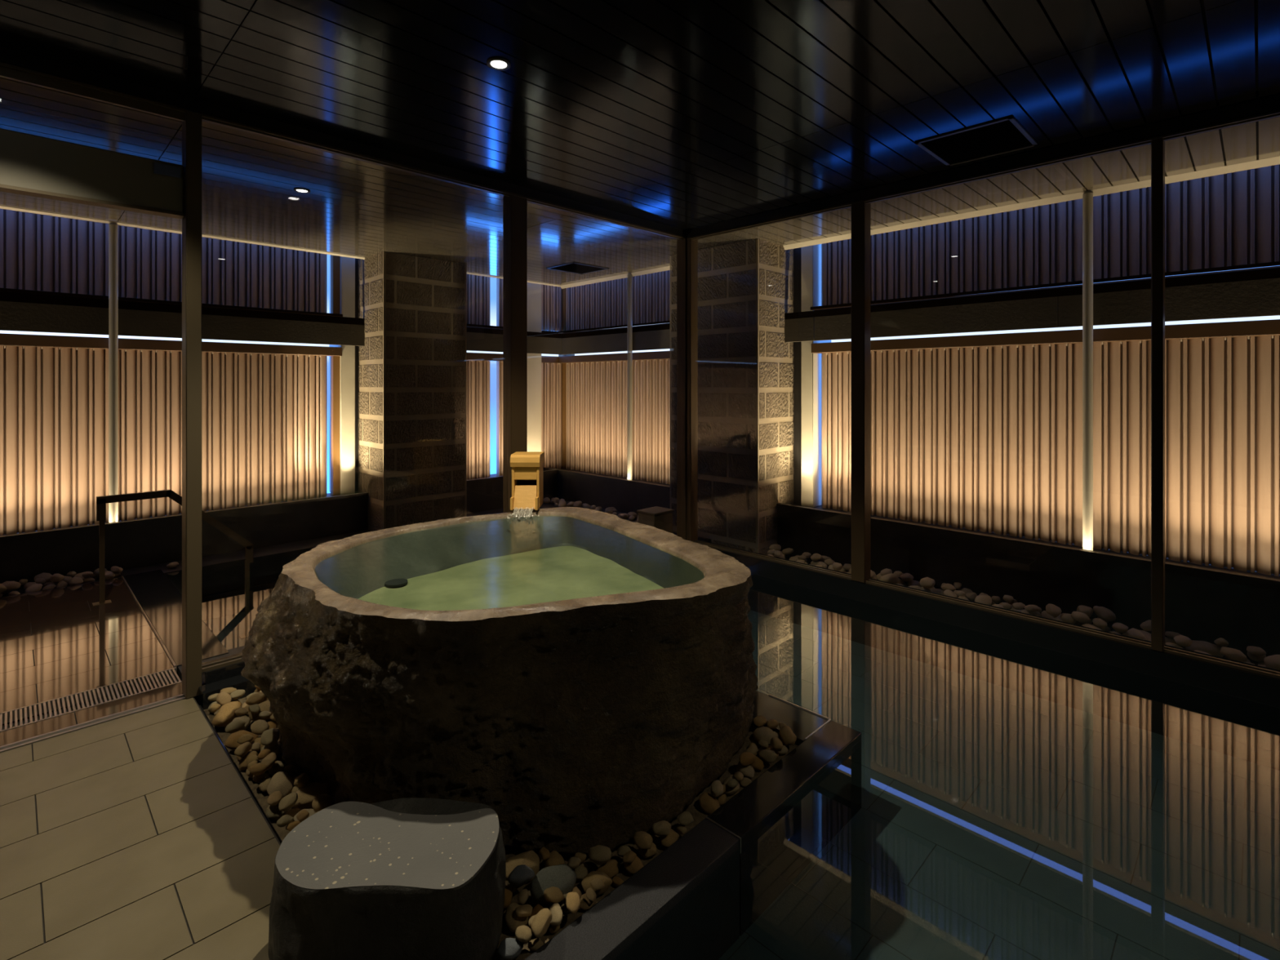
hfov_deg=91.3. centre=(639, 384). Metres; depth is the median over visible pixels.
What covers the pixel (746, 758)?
pebble
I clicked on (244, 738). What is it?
pebble
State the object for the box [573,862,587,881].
pebble
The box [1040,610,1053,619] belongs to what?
stone
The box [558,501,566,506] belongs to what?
pebble
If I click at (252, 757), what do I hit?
pebble
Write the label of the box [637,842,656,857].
pebble
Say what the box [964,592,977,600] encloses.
stone
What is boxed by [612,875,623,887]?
pebble
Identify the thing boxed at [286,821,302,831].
pebble
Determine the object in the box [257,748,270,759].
pebble
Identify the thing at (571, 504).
pebble
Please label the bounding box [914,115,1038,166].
ceiling vent
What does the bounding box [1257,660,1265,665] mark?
pebble
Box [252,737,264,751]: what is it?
pebble
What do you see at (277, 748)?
pebble
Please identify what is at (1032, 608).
stone
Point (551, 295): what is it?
screen
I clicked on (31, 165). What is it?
door frame
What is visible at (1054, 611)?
stone
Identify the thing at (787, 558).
soil
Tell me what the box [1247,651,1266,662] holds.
pebble
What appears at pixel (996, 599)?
stone
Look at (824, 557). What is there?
pebble
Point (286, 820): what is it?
pebble
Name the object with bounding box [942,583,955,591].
pebble
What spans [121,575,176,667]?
kerb
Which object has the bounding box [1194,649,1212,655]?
stone
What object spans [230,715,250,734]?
pebble
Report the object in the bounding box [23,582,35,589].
pebble
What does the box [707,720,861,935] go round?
kerb
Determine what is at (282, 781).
pebble
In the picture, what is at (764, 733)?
pebble
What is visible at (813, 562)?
pebble
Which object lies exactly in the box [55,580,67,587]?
pebble
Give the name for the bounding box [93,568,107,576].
pebble
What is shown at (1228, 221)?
screen
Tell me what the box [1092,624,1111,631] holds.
stone
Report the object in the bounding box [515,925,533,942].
pebble
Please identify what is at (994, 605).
stone
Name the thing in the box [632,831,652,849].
pebble
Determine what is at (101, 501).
handrail
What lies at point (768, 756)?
pebble
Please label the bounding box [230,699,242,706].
pebble
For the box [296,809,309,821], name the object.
pebble
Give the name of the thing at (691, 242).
window
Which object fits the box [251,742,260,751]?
pebble
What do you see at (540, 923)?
pebble
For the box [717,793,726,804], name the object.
pebble
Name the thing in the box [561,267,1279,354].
beam
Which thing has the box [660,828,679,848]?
pebble
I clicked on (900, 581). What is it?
pebble
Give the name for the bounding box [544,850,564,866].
pebble
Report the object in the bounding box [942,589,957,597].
stone
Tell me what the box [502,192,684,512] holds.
window frame
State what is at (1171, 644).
stone
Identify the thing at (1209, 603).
wall
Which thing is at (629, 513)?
pebble
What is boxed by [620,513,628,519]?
pebble
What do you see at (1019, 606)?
stone
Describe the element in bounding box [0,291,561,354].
beam
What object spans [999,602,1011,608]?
stone
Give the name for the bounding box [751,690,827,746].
kerb
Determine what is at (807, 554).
pebble
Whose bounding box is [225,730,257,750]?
pebble
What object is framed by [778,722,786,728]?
pebble
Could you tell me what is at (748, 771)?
pebble
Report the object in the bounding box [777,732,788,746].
pebble
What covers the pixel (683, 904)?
kerb
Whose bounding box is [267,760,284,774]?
pebble
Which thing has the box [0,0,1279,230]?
ceiling
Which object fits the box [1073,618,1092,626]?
stone
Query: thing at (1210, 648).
stone
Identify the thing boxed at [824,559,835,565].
pebble
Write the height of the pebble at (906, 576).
0.077 m
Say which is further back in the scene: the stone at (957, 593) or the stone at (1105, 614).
the stone at (957, 593)
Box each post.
[108,224,118,523]
[627,274,632,479]
[676,237,686,540]
[1082,192,1093,551]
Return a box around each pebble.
[0,583,6,592]
[2,581,21,591]
[8,591,20,595]
[18,578,27,585]
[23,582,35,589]
[24,583,42,593]
[33,572,52,582]
[34,577,46,583]
[42,583,56,590]
[43,582,54,587]
[50,573,64,582]
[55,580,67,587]
[58,576,71,583]
[66,571,76,577]
[67,577,83,585]
[74,571,86,582]
[81,571,93,577]
[82,577,94,582]
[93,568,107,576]
[105,571,115,579]
[111,567,123,573]
[166,561,178,568]
[208,693,218,701]
[208,701,222,713]
[209,703,220,711]
[211,701,240,727]
[216,691,231,705]
[220,687,236,694]
[225,719,245,733]
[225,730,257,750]
[230,689,244,699]
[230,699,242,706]
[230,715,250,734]
[234,742,252,757]
[235,707,248,715]
[236,733,253,744]
[238,750,257,770]
[241,702,258,715]
[245,692,264,705]
[245,762,260,777]
[246,755,258,764]
[247,760,257,771]
[248,700,272,720]
[248,704,260,713]
[248,763,268,775]
[250,720,269,734]
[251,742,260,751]
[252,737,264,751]
[253,772,265,782]
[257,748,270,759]
[258,711,271,718]
[258,777,271,791]
[260,728,279,746]
[260,741,281,755]
[260,752,276,768]
[266,720,277,729]
[266,771,294,799]
[266,791,282,805]
[266,803,285,820]
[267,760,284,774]
[270,714,275,720]
[276,814,293,827]
[278,791,297,812]
[284,808,301,817]
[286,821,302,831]
[291,781,310,792]
[291,782,330,809]
[292,808,315,822]
[293,773,308,786]
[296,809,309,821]
[311,793,333,812]
[497,937,523,959]
[503,884,512,908]
[504,902,528,932]
[505,850,541,881]
[507,864,534,888]
[515,904,532,916]
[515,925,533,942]
[517,888,528,904]
[527,937,543,951]
[528,903,544,919]
[528,915,535,928]
[529,863,577,906]
[531,907,552,937]
[538,847,550,860]
[543,497,550,503]
[543,886,564,902]
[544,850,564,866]
[548,902,562,926]
[549,924,559,933]
[552,497,559,503]
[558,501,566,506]
[560,893,567,903]
[560,902,569,913]
[565,891,580,914]
[566,501,573,506]
[567,857,581,868]
[572,886,581,899]
[573,501,582,507]
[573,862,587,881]
[574,852,586,862]
[579,893,596,910]
[581,871,612,896]
[583,504,591,509]
[586,887,596,902]
[588,844,611,864]
[590,877,604,890]
[595,858,618,878]
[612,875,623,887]
[617,845,631,857]
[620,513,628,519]
[622,850,636,863]
[624,856,643,874]
[627,511,637,518]
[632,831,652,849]
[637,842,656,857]
[651,820,671,835]
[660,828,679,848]
[675,823,687,834]
[677,811,693,825]
[698,791,719,814]
[711,779,723,796]
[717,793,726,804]
[723,774,739,795]
[727,778,738,788]
[733,771,743,781]
[736,760,754,778]
[739,751,755,765]
[739,777,751,786]
[746,744,757,754]
[750,755,764,770]
[752,726,777,745]
[753,715,766,726]
[757,745,778,758]
[758,739,768,747]
[759,749,776,763]
[765,719,778,728]
[767,549,776,555]
[768,544,781,550]
[769,737,782,751]
[773,550,781,556]
[773,553,785,559]
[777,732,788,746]
[777,745,787,755]
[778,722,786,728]
[779,725,796,745]
[782,547,793,554]
[789,555,806,562]
[796,560,804,563]
[797,555,806,559]
[801,551,811,558]
[810,553,822,561]
[810,560,820,565]
[817,561,827,568]
[819,555,831,563]
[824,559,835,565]
[831,562,842,570]
[843,564,851,570]
[870,569,874,578]
[875,573,882,580]
[880,568,892,575]
[880,573,898,583]
[893,570,903,577]
[897,577,906,586]
[900,573,913,581]
[907,579,921,587]
[907,585,919,589]
[920,577,935,588]
[920,586,930,591]
[930,588,943,595]
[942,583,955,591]
[953,582,961,590]
[960,587,973,594]
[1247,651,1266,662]
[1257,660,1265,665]
[1263,654,1279,670]
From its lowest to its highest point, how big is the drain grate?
0.092 m
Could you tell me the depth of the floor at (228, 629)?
5.30 m
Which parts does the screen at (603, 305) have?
rail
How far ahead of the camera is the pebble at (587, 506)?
7.77 m
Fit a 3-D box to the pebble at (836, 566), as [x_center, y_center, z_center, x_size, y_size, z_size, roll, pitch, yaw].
[1.693,1.558,5.374,0.090,0.073,0.099,0,0,-16]
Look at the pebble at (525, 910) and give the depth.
1.81 m
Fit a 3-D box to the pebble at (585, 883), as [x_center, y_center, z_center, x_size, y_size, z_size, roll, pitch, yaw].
[-0.137,1.563,1.963,0.074,0.062,0.085,0,0,-43]
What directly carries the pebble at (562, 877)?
on the floor at (138, 836)
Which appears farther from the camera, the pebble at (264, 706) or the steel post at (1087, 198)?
the steel post at (1087, 198)
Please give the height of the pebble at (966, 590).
0.060 m
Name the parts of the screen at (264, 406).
rail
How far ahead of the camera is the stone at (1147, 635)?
4.00 m
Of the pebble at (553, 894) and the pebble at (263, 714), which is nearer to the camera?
the pebble at (553, 894)
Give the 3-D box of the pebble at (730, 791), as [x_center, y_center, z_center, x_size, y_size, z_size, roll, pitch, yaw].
[0.356,1.569,2.450,0.068,0.056,0.082,0,0,-3]
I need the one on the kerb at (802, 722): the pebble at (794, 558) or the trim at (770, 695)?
the trim at (770, 695)
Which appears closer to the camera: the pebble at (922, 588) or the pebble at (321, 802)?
the pebble at (321, 802)
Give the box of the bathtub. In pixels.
[240,506,758,854]
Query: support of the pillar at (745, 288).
on the floor at (54, 642)
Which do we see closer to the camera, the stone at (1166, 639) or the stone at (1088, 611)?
the stone at (1166, 639)
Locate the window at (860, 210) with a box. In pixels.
[848,137,1151,648]
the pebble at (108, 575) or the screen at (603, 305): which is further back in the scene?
the screen at (603, 305)
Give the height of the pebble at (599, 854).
0.044 m
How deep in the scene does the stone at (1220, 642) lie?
3.77 m
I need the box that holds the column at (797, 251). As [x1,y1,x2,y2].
[793,247,813,505]
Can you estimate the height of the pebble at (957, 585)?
0.054 m
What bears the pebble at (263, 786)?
on the floor at (138, 836)
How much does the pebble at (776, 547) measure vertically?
0.067 m
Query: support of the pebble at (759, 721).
on the pebble
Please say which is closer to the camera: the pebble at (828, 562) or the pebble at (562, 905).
the pebble at (562, 905)
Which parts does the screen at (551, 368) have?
rail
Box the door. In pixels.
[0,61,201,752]
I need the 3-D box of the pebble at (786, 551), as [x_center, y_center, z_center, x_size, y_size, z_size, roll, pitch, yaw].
[1.404,1.580,5.938,0.113,0.060,0.077,0,0,-6]
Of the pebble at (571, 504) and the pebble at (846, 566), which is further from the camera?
the pebble at (571, 504)
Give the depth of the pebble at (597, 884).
1.91 m
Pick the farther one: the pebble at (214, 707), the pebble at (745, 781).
the pebble at (214, 707)
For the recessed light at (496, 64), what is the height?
0.007 m
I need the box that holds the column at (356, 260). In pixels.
[355,257,359,493]
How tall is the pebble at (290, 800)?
0.047 m
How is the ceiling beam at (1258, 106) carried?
attached to the ceiling at (353, 207)
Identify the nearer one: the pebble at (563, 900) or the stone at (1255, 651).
the pebble at (563, 900)
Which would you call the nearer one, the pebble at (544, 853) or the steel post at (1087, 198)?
the pebble at (544, 853)
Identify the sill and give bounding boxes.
[198,653,256,710]
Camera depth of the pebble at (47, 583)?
4.87 m
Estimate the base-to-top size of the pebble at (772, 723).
0.039 m
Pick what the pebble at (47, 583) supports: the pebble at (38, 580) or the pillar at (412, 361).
the pebble at (38, 580)
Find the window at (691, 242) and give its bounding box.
[684,202,851,579]
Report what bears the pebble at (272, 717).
on the pebble at (273, 724)
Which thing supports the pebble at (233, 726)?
on the floor at (138, 836)
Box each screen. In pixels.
[0,208,342,316]
[0,333,342,536]
[466,274,502,329]
[466,352,502,479]
[541,284,561,333]
[541,355,561,469]
[557,270,670,333]
[559,351,670,484]
[809,164,1279,310]
[811,319,1279,576]
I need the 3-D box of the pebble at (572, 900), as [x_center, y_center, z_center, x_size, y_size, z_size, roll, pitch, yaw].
[-0.197,1.525,1.843,0.042,0.039,0.064,0,0,-6]
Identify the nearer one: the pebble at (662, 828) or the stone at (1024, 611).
the pebble at (662, 828)
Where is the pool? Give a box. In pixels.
[718,609,1279,959]
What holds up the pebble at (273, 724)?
on the floor at (138, 836)
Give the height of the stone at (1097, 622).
0.066 m
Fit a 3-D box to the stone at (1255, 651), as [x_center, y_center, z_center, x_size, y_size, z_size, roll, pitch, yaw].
[3.620,1.564,3.674,0.084,0.051,0.063,0,0,20]
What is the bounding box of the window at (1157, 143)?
[1150,109,1279,678]
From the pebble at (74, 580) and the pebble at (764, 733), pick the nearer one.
the pebble at (764, 733)
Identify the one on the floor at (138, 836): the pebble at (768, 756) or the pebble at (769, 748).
the pebble at (769, 748)
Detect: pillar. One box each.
[358,251,466,531]
[670,238,793,555]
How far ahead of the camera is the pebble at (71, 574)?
5.00 m
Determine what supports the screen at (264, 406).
on the wall at (136, 543)
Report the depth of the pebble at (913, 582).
5.09 m
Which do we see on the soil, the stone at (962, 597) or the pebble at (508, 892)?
the stone at (962, 597)
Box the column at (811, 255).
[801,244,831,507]
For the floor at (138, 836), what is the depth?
2.12 m
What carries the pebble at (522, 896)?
on the pebble at (513, 921)
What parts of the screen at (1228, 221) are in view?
rail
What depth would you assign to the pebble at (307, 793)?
2.34 m
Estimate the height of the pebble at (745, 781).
0.031 m
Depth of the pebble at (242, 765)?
2.59 m
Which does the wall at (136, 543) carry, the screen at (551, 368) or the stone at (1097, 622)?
the screen at (551, 368)
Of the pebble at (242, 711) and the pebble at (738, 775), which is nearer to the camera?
the pebble at (738, 775)
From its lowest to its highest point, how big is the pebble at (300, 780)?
0.042 m
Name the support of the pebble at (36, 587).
on the floor at (54, 642)
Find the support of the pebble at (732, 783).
on the pebble at (730, 791)
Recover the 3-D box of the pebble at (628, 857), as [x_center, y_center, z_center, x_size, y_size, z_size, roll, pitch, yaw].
[-0.035,1.537,2.035,0.048,0.030,0.034,0,0,-35]
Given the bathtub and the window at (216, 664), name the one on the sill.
the window at (216, 664)
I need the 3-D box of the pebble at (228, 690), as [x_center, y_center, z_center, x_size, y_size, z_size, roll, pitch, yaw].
[-2.031,1.512,3.087,0.070,0.038,0.048,0,0,-44]
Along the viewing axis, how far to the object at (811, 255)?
6.21 m
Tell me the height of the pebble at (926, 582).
0.086 m
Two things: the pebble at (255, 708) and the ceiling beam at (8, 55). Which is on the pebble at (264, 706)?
the pebble at (255, 708)
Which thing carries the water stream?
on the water
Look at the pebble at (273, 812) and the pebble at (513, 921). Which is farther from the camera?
the pebble at (273, 812)
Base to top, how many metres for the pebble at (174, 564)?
0.054 m
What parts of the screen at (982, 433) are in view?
rail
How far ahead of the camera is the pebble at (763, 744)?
2.66 m
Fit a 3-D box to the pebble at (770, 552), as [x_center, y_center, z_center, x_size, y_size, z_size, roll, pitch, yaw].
[1.236,1.568,5.860,0.097,0.054,0.067,0,0,37]
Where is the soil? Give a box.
[785,557,1257,665]
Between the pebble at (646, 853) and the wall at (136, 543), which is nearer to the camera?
the pebble at (646, 853)
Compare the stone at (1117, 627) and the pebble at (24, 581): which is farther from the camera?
the pebble at (24, 581)
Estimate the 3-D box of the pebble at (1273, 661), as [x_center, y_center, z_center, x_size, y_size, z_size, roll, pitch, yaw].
[3.610,1.572,3.529,0.144,0.087,0.099,0,0,-8]
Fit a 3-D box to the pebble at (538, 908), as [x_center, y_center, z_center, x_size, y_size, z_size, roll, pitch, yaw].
[-0.295,1.571,1.836,0.075,0.050,0.063,0,0,39]
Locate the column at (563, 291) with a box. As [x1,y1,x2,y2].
[558,288,574,469]
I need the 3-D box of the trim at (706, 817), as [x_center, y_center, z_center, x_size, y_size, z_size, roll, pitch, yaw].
[0.292,1.584,2.204,0.153,0.052,0.007,0,0,45]
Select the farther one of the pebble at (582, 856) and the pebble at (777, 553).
the pebble at (777, 553)
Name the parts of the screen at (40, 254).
rail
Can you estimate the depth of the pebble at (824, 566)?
5.54 m
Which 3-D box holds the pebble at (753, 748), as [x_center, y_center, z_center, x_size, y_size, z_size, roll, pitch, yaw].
[0.471,1.537,2.633,0.055,0.030,0.038,0,0,-42]
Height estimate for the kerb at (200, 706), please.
0.117 m
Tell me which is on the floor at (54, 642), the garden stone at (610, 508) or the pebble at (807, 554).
the garden stone at (610, 508)
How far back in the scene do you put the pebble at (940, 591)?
4.93 m
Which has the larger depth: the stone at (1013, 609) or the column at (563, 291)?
the column at (563, 291)
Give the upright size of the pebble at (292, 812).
0.052 m
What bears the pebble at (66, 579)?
on the floor at (54, 642)
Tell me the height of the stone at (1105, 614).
0.086 m
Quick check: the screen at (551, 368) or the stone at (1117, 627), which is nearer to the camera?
the stone at (1117, 627)
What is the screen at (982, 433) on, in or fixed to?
on the wall at (1209, 603)
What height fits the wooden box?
0.360 m
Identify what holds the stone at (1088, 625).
on the soil
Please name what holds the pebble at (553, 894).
on the pebble
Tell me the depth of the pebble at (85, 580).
5.00 m
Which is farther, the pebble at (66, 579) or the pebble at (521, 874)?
the pebble at (66, 579)
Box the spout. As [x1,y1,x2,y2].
[510,451,544,510]
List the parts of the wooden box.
lid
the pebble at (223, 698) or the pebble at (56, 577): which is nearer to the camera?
the pebble at (223, 698)
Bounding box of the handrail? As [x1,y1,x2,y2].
[92,488,253,639]
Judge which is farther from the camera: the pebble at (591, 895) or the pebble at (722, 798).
the pebble at (722, 798)
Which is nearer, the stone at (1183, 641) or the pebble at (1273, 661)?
the pebble at (1273, 661)
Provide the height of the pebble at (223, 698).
0.050 m
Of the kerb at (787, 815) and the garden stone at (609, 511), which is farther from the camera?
the garden stone at (609, 511)
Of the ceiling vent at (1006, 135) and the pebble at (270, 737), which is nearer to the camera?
the pebble at (270, 737)
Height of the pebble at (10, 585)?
0.077 m
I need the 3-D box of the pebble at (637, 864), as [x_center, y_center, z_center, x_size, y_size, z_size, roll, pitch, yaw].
[-0.019,1.570,2.048,0.066,0.047,0.058,0,0,1]
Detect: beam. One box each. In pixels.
[0,46,685,239]
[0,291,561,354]
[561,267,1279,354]
[685,94,1279,239]
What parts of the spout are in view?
panel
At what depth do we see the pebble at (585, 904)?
1.89 m
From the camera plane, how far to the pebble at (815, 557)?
5.62 m
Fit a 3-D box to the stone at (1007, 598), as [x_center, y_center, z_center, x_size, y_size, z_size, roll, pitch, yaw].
[2.690,1.561,4.559,0.090,0.057,0.056,0,0,-32]
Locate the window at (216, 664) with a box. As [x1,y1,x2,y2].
[201,112,511,672]
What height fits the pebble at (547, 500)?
0.076 m
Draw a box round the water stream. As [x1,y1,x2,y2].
[506,506,539,519]
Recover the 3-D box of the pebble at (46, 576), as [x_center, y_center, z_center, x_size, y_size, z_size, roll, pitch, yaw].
[-4.671,1.515,4.906,0.126,0.081,0.091,0,0,-28]
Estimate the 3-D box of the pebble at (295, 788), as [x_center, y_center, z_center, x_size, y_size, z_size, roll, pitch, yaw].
[-1.302,1.569,2.420,0.073,0.050,0.068,0,0,-10]
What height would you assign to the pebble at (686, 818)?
0.038 m
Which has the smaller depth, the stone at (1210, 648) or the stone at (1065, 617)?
the stone at (1210, 648)
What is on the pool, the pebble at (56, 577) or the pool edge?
the pool edge
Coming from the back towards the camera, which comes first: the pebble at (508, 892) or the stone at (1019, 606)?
the stone at (1019, 606)
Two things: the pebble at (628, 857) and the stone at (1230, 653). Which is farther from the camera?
the stone at (1230, 653)
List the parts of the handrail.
post, rail, post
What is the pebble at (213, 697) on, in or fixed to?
on the pebble at (215, 702)
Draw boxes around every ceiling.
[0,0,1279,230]
[0,76,1279,285]
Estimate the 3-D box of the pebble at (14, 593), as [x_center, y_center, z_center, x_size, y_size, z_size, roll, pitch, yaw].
[-4.689,1.568,4.689,0.077,0.046,0.057,0,0,9]
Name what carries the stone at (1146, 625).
on the stone at (1147, 635)
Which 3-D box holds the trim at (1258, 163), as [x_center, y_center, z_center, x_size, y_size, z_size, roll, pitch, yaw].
[2.283,-1.490,5.392,9.550,0.290,0.034,0,0,45]
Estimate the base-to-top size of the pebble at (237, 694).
0.043 m
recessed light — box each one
[293,187,310,193]
[486,57,511,71]
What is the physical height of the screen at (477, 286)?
1.008 m
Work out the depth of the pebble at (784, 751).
2.68 m
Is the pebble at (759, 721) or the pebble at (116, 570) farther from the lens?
the pebble at (116, 570)
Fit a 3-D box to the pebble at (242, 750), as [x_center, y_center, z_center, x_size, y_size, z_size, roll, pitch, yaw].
[-1.664,1.528,2.615,0.051,0.048,0.083,0,0,-1]
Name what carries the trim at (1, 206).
attached to the ceiling at (353, 207)
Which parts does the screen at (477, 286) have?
rail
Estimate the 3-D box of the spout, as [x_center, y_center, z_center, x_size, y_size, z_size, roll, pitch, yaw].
[-0.688,0.581,3.817,0.176,0.321,0.225,0,0,0]
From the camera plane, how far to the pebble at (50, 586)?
4.82 m
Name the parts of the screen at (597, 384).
rail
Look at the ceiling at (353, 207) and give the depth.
4.68 m
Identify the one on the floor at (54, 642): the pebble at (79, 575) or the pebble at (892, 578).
the pebble at (79, 575)
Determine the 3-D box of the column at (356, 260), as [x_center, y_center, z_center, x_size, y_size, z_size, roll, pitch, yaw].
[-3.253,-0.215,7.073,0.320,2.850,0.095,0,0,45]
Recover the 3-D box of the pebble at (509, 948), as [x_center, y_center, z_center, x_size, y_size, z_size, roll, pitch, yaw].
[-0.363,1.571,1.738,0.066,0.046,0.062,0,0,21]
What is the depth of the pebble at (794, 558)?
5.79 m
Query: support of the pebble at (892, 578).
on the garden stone
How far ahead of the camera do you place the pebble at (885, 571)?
5.18 m
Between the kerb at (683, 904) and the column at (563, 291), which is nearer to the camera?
the kerb at (683, 904)
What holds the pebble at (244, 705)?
on the floor at (138, 836)
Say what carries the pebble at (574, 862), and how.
on the pebble at (581, 871)
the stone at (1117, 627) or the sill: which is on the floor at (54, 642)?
the sill
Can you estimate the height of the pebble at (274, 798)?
0.040 m
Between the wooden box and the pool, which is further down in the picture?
the pool
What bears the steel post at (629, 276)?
on the wall at (1209, 603)
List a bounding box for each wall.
[0,469,557,621]
[543,467,1279,662]
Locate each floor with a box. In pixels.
[0,500,709,746]
[0,697,797,959]
[204,608,257,649]
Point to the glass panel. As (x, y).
(158, 597)
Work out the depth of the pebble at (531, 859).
2.01 m
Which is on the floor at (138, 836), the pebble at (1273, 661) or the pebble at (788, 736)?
the pebble at (788, 736)
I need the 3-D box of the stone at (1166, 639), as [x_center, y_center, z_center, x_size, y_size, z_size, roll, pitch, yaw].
[3.379,1.652,4.015,0.101,0.067,0.094,0,0,14]
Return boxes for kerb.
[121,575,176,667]
[199,705,282,843]
[524,817,739,959]
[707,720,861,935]
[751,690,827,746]
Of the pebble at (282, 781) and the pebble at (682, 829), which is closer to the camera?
the pebble at (682, 829)
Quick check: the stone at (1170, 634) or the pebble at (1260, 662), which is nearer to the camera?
the pebble at (1260, 662)
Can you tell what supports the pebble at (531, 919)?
on the pebble at (538, 908)
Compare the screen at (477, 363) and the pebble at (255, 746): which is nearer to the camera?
the pebble at (255, 746)
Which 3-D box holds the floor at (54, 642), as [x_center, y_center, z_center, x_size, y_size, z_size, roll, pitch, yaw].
[-2.671,1.660,4.944,3.045,0.200,7.660,0,0,45]
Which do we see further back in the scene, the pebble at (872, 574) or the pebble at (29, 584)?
the pebble at (872, 574)
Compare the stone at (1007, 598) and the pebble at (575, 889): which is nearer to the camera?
the pebble at (575, 889)
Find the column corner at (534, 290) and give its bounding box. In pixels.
[527,282,541,451]
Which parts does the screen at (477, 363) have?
rail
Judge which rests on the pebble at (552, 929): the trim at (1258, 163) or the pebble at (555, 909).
the pebble at (555, 909)
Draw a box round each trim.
[0,205,560,286]
[560,155,1279,288]
[705,816,741,853]
[768,693,831,740]
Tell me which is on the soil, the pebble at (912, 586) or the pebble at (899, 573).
the pebble at (912, 586)
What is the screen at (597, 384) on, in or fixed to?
on the wall at (1209, 603)
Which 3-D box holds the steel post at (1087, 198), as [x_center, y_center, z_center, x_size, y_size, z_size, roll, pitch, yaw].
[3.209,-0.077,4.479,0.200,2.575,0.130,0,0,45]
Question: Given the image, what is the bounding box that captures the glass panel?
[123,569,229,675]
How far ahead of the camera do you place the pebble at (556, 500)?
8.20 m
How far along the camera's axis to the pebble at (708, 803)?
2.33 m
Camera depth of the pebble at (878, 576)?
5.26 m
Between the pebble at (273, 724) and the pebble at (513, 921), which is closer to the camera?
the pebble at (513, 921)
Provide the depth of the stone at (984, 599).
4.55 m
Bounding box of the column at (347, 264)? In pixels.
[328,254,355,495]
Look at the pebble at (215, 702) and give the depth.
3.03 m
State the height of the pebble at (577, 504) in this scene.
0.088 m
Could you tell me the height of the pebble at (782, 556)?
0.063 m
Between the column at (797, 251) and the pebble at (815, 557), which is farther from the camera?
the column at (797, 251)
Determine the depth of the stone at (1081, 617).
4.16 m
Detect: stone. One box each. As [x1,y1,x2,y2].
[89,573,97,578]
[604,506,615,510]
[604,509,613,514]
[629,515,635,520]
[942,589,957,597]
[953,590,965,596]
[957,595,968,600]
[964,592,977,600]
[974,595,992,604]
[991,595,1000,603]
[991,604,1004,608]
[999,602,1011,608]
[1003,595,1013,603]
[1007,599,1017,605]
[1009,605,1021,612]
[1012,602,1025,609]
[1020,608,1042,617]
[1024,604,1039,612]
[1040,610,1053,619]
[1045,603,1061,617]
[1060,613,1076,623]
[1071,611,1089,622]
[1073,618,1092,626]
[1076,604,1093,617]
[1081,623,1101,630]
[1092,617,1106,629]
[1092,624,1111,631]
[1093,605,1115,621]
[1111,622,1128,633]
[1122,627,1151,640]
[1127,628,1144,639]
[1140,619,1151,631]
[1164,631,1181,639]
[1164,636,1177,644]
[1165,642,1180,648]
[1173,635,1191,647]
[1185,640,1223,657]
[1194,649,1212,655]
[1213,637,1228,646]
[1220,646,1247,662]
[1246,645,1266,656]
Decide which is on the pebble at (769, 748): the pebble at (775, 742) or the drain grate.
the pebble at (775, 742)
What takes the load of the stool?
on the floor at (138, 836)
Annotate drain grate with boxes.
[0,666,182,732]
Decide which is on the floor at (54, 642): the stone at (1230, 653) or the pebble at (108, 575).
the pebble at (108, 575)
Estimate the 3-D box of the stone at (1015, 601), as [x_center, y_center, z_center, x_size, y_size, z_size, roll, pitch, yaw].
[2.738,1.597,4.605,0.062,0.051,0.081,0,0,-27]
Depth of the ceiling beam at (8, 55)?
3.42 m
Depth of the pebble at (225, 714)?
2.89 m
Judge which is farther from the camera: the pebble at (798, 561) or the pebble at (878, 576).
the pebble at (798, 561)
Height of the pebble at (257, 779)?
0.035 m
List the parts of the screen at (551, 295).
rail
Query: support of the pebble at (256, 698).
on the pebble at (264, 706)
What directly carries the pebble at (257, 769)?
on the pebble at (257, 779)
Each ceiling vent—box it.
[546,262,608,274]
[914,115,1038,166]
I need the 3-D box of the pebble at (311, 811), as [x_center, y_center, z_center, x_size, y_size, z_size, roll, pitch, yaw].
[-1.186,1.563,2.237,0.091,0.065,0.085,0,0,-41]
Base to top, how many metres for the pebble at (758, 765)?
0.040 m
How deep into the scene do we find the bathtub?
2.19 m
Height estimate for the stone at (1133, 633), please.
0.057 m
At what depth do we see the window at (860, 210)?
4.61 m
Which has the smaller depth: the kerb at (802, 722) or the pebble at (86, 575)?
the kerb at (802, 722)
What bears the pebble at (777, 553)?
on the pebble at (782, 556)
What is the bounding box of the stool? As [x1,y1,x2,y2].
[267,797,506,959]
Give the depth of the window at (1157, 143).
3.42 m
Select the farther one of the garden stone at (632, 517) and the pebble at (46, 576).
the garden stone at (632, 517)
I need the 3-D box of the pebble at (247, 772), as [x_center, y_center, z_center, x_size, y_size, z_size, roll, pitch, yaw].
[-1.566,1.569,2.552,0.067,0.049,0.063,0,0,-21]
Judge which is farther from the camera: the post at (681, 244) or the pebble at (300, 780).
the post at (681, 244)
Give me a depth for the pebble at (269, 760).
2.52 m
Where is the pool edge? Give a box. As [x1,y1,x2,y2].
[697,539,1279,770]
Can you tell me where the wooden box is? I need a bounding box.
[636,506,674,533]
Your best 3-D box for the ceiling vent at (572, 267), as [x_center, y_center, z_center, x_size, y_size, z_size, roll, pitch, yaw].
[-0.739,-1.381,7.421,0.510,0.008,0.550,0,0,45]

